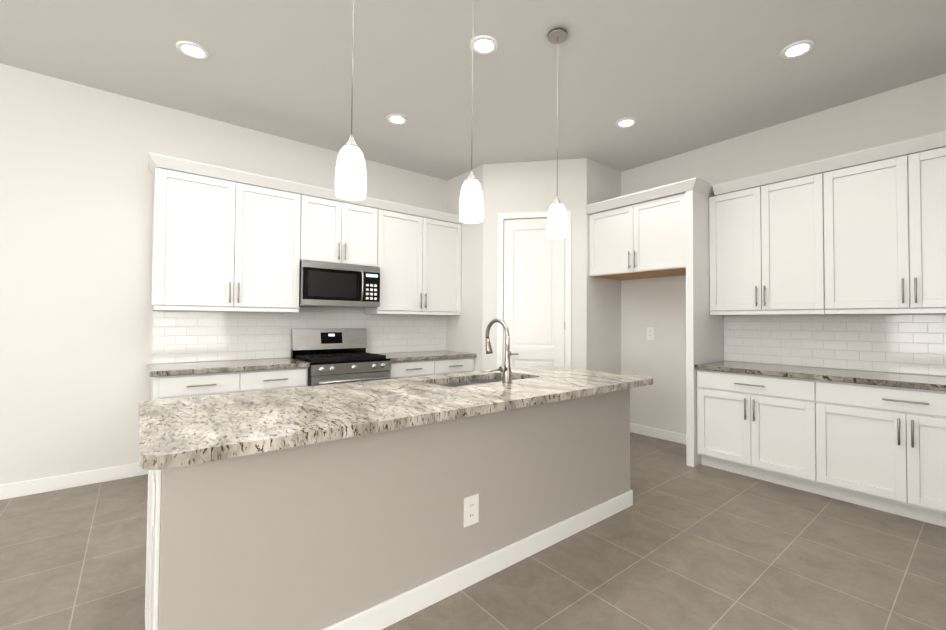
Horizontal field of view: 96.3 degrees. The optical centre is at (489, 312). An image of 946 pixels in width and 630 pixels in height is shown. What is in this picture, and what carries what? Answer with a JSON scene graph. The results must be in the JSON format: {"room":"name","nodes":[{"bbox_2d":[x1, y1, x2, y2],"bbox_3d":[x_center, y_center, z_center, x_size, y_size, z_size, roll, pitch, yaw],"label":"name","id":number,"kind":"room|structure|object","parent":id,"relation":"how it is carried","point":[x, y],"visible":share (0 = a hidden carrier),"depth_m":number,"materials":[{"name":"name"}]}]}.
{"room":"kitchen","nodes":[
{"label":"kitchen","id":0,"kind":"room"},
{"bbox_2d":[0,63,446,484],"bbox_3d":[-3.137,-0.215,3.405,9.698,3.120,0.120,1,-2,-40],"label":"wall","id":1,"kind":"structure","parent":0,"point":[76,213],"depth_m":3.31,"materials":[{"name":"white paint"}]},
{"bbox_2d":[0,463,147,499],"bbox_3d":[-4.792,1.250,1.912,5.060,0.105,0.013,1,-2,-40],"label":"baseboard","id":2,"kind":"structure","parent":1,"relation":"attached to","point":[29,487],"depth_m":3.22,"materials":[{"name":"white paint"}]},
{"bbox_2d":[151,156,311,311],"bbox_3d":[-2.299,-0.624,3.817,1.154,1.169,0.328,1,-2,-40],"label":"upper cabinet","id":3,"kind":"object","parent":1,"relation":"attached to","point":[226,239],"depth_m":3.63,"materials":[{"name":"white paint"}]},
{"bbox_2d":[151,307,445,363],"bbox_3d":[-1.701,0.208,4.511,2.967,0.513,0.008,1,-2,-40],"label":"backsplash","id":4,"kind":"structure","parent":1,"relation":"attached to","point":[184,336],"depth_m":4.11,"materials":[{"name":"tile"}]},
{"bbox_2d":[308,188,379,266],"bbox_3d":[-1.602,-0.838,4.403,0.780,0.707,0.328,1,-2,-40],"label":"upper cabinet","id":5,"kind":"object","parent":1,"relation":"attached to","point":[342,231],"depth_m":4.29,"materials":[{"name":"white paint"}]},
{"bbox_2d":[299,260,379,307],"bbox_3d":[-1.565,-0.270,4.342,0.776,0.424,0.454,1,-2,-40],"label":"microwave","id":6,"kind":"object","parent":5,"relation":"attached to","point":[325,284],"visible":1,"depth_m":4.17,"materials":[{"name":"silver metal"}]},
{"bbox_2d":[365,200,461,311],"bbox_3d":[-0.902,-0.590,4.982,1.167,1.169,0.328,1,-2,-40],"label":"upper cabinet","id":7,"kind":"object","parent":1,"relation":"attached to","point":[420,249],"depth_m":4.84,"materials":[{"name":"white paint"}]},
{"bbox_2d":[446,164,483,370],"bbox_3d":[-0.284,-0.157,5.220,0.100,3.120,0.748,1,-2,-40],"label":"wall","id":8,"kind":"structure","parent":0,"point":[464,331],"depth_m":5.11,"materials":[{"name":"white paint"}]},
{"bbox_2d":[0,432,945,629],"bbox_3d":[-0.353,1.339,0.022,9.698,0.100,8.840,1,-2,-40],"label":"floor","id":9,"kind":"structure","parent":0,"point":[679,544],"depth_m":2.23,"materials":[{"name":"tile"}]},
{"bbox_2d":[151,367,307,400],"bbox_3d":[-2.232,0.920,3.658,1.086,0.874,0.618,1,-2,-40],"label":"base cabinet","id":10,"kind":"object","parent":9,"relation":"on","point":[176,386],"depth_m":3.38,"materials":[{"name":"white paint"}]},
{"bbox_2d":[291,328,390,385],"bbox_3d":[-1.472,0.771,4.200,0.762,1.205,0.726,1,-2,-40],"label":"range","id":11,"kind":"object","parent":9,"relation":"on","point":[335,355],"visible":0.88,"depth_m":4.19,"materials":[{"name":"silver metal"}]},
{"bbox_2d":[145,381,632,629],"bbox_3d":[-0.257,0.906,2.441,2.663,0.873,0.777,1,-2,-40],"label":"kitchen island","id":12,"kind":"object","parent":9,"relation":"on","point":[367,532],"visible":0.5,"depth_m":1.77,"materials":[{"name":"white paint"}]},
{"bbox_2d":[152,475,155,525],"bbox_3d":[-1.100,0.614,1.385,0.005,0.140,0.089,1,-2,-40],"label":"outlet","id":13,"kind":"object","parent":12,"relation":"attached to","point":[153,502],"visible":0.98,"depth_m":1.35,"materials":[{"name":"white plastic"}]},
{"bbox_2d":[138,365,652,469],"bbox_3d":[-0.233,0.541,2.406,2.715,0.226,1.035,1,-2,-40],"label":"island countertop","id":14,"kind":"structure","parent":12,"relation":"on","point":[178,432],"depth_m":1.83,"materials":[{"name":"stone"}]},
{"bbox_2d":[482,319,511,382],"bbox_3d":[0.003,0.237,2.645,0.187,0.395,0.238,1,-2,-40],"label":"faucet","id":15,"kind":"object","parent":14,"relation":"on","point":[505,369],"visible":1,"depth_m":2.61,"materials":[{"name":"silver metal"}]},
{"bbox_2d":[464,494,478,526],"bbox_3d":[-0.090,0.976,2.084,0.089,0.140,0.007,1,-2,-40],"label":"outlet","id":16,"kind":"object","parent":12,"relation":"attached to","point":[471,510],"visible":1,"depth_m":2.08,"materials":[{"name":"white plastic"}]},
{"bbox_2d":[390,357,473,378],"bbox_3d":[-0.798,0.956,4.854,1.111,0.874,0.618,1,-2,-40],"label":"base cabinet","id":17,"kind":"object","parent":9,"relation":"on","point":[403,369],"depth_m":4.60,"materials":[{"name":"white paint"}]},
{"bbox_2d":[148,350,475,376],"bbox_3d":[-1.508,0.480,4.253,2.991,0.040,0.643,1,-2,-40],"label":"countertop","id":18,"kind":"structure","parent":17,"relation":"on","point":[171,369],"depth_m":3.63,"materials":[{"name":"stone"}]},
{"bbox_2d":[685,190,723,466],"bbox_3d":[2.058,0.146,4.038,0.653,2.493,0.068,1,-2,-40],"label":"panel","id":19,"kind":"object","parent":9,"relation":"on","point":[704,335],"visible":0.44,"depth_m":3.86,"materials":[{"name":"white paint"}]},
{"bbox_2d":[697,369,828,496],"bbox_3d":[2.390,0.949,3.644,0.618,0.874,0.934,1,-2,-40],"label":"base cabinet","id":20,"kind":"object","parent":9,"relation":"on","point":[773,429],"depth_m":3.39,"materials":[{"name":"white paint"}]},
{"bbox_2d":[695,361,945,391],"bbox_3d":[2.689,0.485,3.280,0.643,0.040,1.888,1,-2,-40],"label":"countertop","id":21,"kind":"structure","parent":20,"relation":"on","point":[923,382],"depth_m":3.18,"materials":[{"name":"stone"}]},
{"bbox_2d":[829,381,945,526],"bbox_3d":[2.956,0.938,2.966,0.618,0.874,1.075,1,-2,-40],"label":"base cabinet","id":22,"kind":"object","parent":9,"relation":"on","point":[880,448],"depth_m":2.84,"materials":[{"name":"white paint"}]},
{"bbox_2d":[0,0,945,180],"bbox_3d":[-0.333,-1.880,0.093,9.698,0.100,8.840,1,-2,-40],"label":"ceiling","id":23,"kind":"structure","parent":0,"point":[675,77],"depth_m":3.03,"materials":[{"name":"white paint"}]},
{"bbox_2d":[176,41,208,58],"bbox_3d":[-2.013,-1.774,2.871,0.188,0.012,0.188,1,-2,-40],"label":"recessed light","id":24,"kind":"object","parent":23,"relation":"in","point":[192,50],"visible":1,"depth_m":2.86,"materials":[{"name":"white paint"}]},
{"bbox_2d":[335,0,366,199],"bbox_3d":[-0.589,-1.143,1.821,0.130,1.300,0.130,1,-2,-40],"label":"pendant light","id":25,"kind":"object","parent":23,"relation":"hanging from","point":[350,179],"visible":1,"depth_m":1.76,"materials":[{"name":"white glass"}]},
{"bbox_2d":[386,114,407,124],"bbox_3d":[-0.840,-1.745,3.837,0.188,0.012,0.188,1,-2,-40],"label":"recessed light","id":26,"kind":"object","parent":23,"relation":"in","point":[397,119],"visible":0.96,"depth_m":3.83,"materials":[{"name":"white paint"}]},
{"bbox_2d":[459,11,483,222],"bbox_3d":[-0.092,-1.131,2.236,0.130,1.300,0.130,1,-2,-40],"label":"pendant light","id":27,"kind":"object","parent":23,"relation":"hanging from","point":[471,206],"visible":1,"depth_m":2.18,"materials":[{"name":"white glass"}]},
{"bbox_2d":[470,35,497,54],"bbox_3d":[-0.039,-1.763,2.799,0.188,0.012,0.188,1,-2,-40],"label":"recessed light","id":28,"kind":"object","parent":23,"relation":"in","point":[484,45],"visible":0.98,"depth_m":2.79,"materials":[{"name":"white paint"}]},
{"bbox_2d":[547,28,567,238],"bbox_3d":[0.426,-1.118,2.668,0.130,1.300,0.130,1,-2,-40],"label":"pendant light","id":29,"kind":"object","parent":23,"relation":"hanging from","point":[557,227],"visible":1,"depth_m":2.62,"materials":[{"name":"white glass"}]},
{"bbox_2d":[616,118,636,127],"bbox_3d":[1.251,-1.731,3.875,0.188,0.012,0.188,1,-2,-40],"label":"recessed light","id":30,"kind":"object","parent":23,"relation":"in","point":[625,122],"visible":1,"depth_m":3.86,"materials":[{"name":"white paint"}]},
{"bbox_2d":[780,40,814,58],"bbox_3d":[2.051,-1.749,2.823,0.188,0.012,0.188,1,-2,-40],"label":"recessed light","id":31,"kind":"object","parent":23,"relation":"in","point":[797,49],"visible":1,"depth_m":2.82,"materials":[{"name":"white paint"}]},
{"bbox_2d":[482,158,586,370],"bbox_3d":[0.505,-0.160,4.845,1.175,3.120,0.100,0,-1,10],"label":"wall","id":32,"kind":"structure","parent":0,"point":[516,187],"depth_m":4.82,"materials":[{"name":"white paint"}]},
{"bbox_2d":[497,210,570,368],"bbox_3d":[0.504,0.131,4.830,0.832,2.537,0.116,0,-1,10],"label":"door frame","id":33,"kind":"structure","parent":32,"relation":"attached to","point":[502,217],"depth_m":4.83,"materials":[{"name":"white paint"}]},
{"bbox_2d":[503,218,564,367],"bbox_3d":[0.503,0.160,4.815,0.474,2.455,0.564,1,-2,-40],"label":"pantry door","id":34,"kind":"structure","parent":32,"relation":"in","point":[534,292],"depth_m":4.81,"materials":[{"name":"white paint"}]},
{"bbox_2d":[587,158,620,373],"bbox_3d":[1.300,-0.153,4.944,0.672,3.120,0.100,1,-2,-40],"label":"wall","id":35,"kind":"structure","parent":0,"point":[603,316],"depth_m":4.88,"materials":[{"name":"white paint"}]},
{"bbox_2d":[621,73,945,433],"bbox_3d":[3.372,-0.181,3.079,0.120,3.120,8.720,1,-2,-40],"label":"wall","id":36,"kind":"structure","parent":0,"point":[906,112],"depth_m":4.33,"materials":[{"name":"white paint"}]},
{"bbox_2d":[585,177,714,279],"bbox_3d":[1.711,-0.791,4.439,0.708,0.784,1.214,1,-2,-40],"label":"upper cabinet","id":37,"kind":"object","parent":36,"relation":"attached to","point":[640,235],"visible":0.83,"depth_m":4.26,"materials":[{"name":"white paint"}]},
{"bbox_2d":[647,327,653,339],"bbox_3d":[1.828,0.243,4.818,0.007,0.140,0.089,1,-2,-40],"label":"outlet","id":38,"kind":"object","parent":36,"relation":"attached to","point":[650,333],"visible":1,"depth_m":4.81,"materials":[{"name":"white plastic"}]},
{"bbox_2d":[630,423,685,444],"bbox_3d":[1.925,1.353,4.665,0.013,0.105,1.092,1,-2,-40],"label":"baseboard","id":39,"kind":"structure","parent":36,"relation":"attached to","point":[635,428],"depth_m":4.71,"materials":[{"name":"white paint"}]},
{"bbox_2d":[709,159,836,314],"bbox_3d":[2.511,-0.595,3.770,0.328,1.169,0.936,1,-2,-40],"label":"upper cabinet","id":40,"kind":"object","parent":36,"relation":"attached to","point":[773,236],"depth_m":3.61,"materials":[{"name":"white paint"}]},
{"bbox_2d":[723,314,945,375],"bbox_3d":[2.934,0.247,3.490,0.008,0.447,1.888,1,-2,-40],"label":"backsplash","id":41,"kind":"structure","parent":36,"relation":"attached to","point":[910,344],"depth_m":3.50,"materials":[{"name":"tile"}]},
{"bbox_2d":[833,131,945,310],"bbox_3d":[3.076,-0.606,3.093,0.328,1.169,1.075,1,-2,-40],"label":"upper cabinet","id":42,"kind":"object","parent":36,"relation":"attached to","point":[861,232],"depth_m":3.05,"materials":[{"name":"white paint"}]}
]}

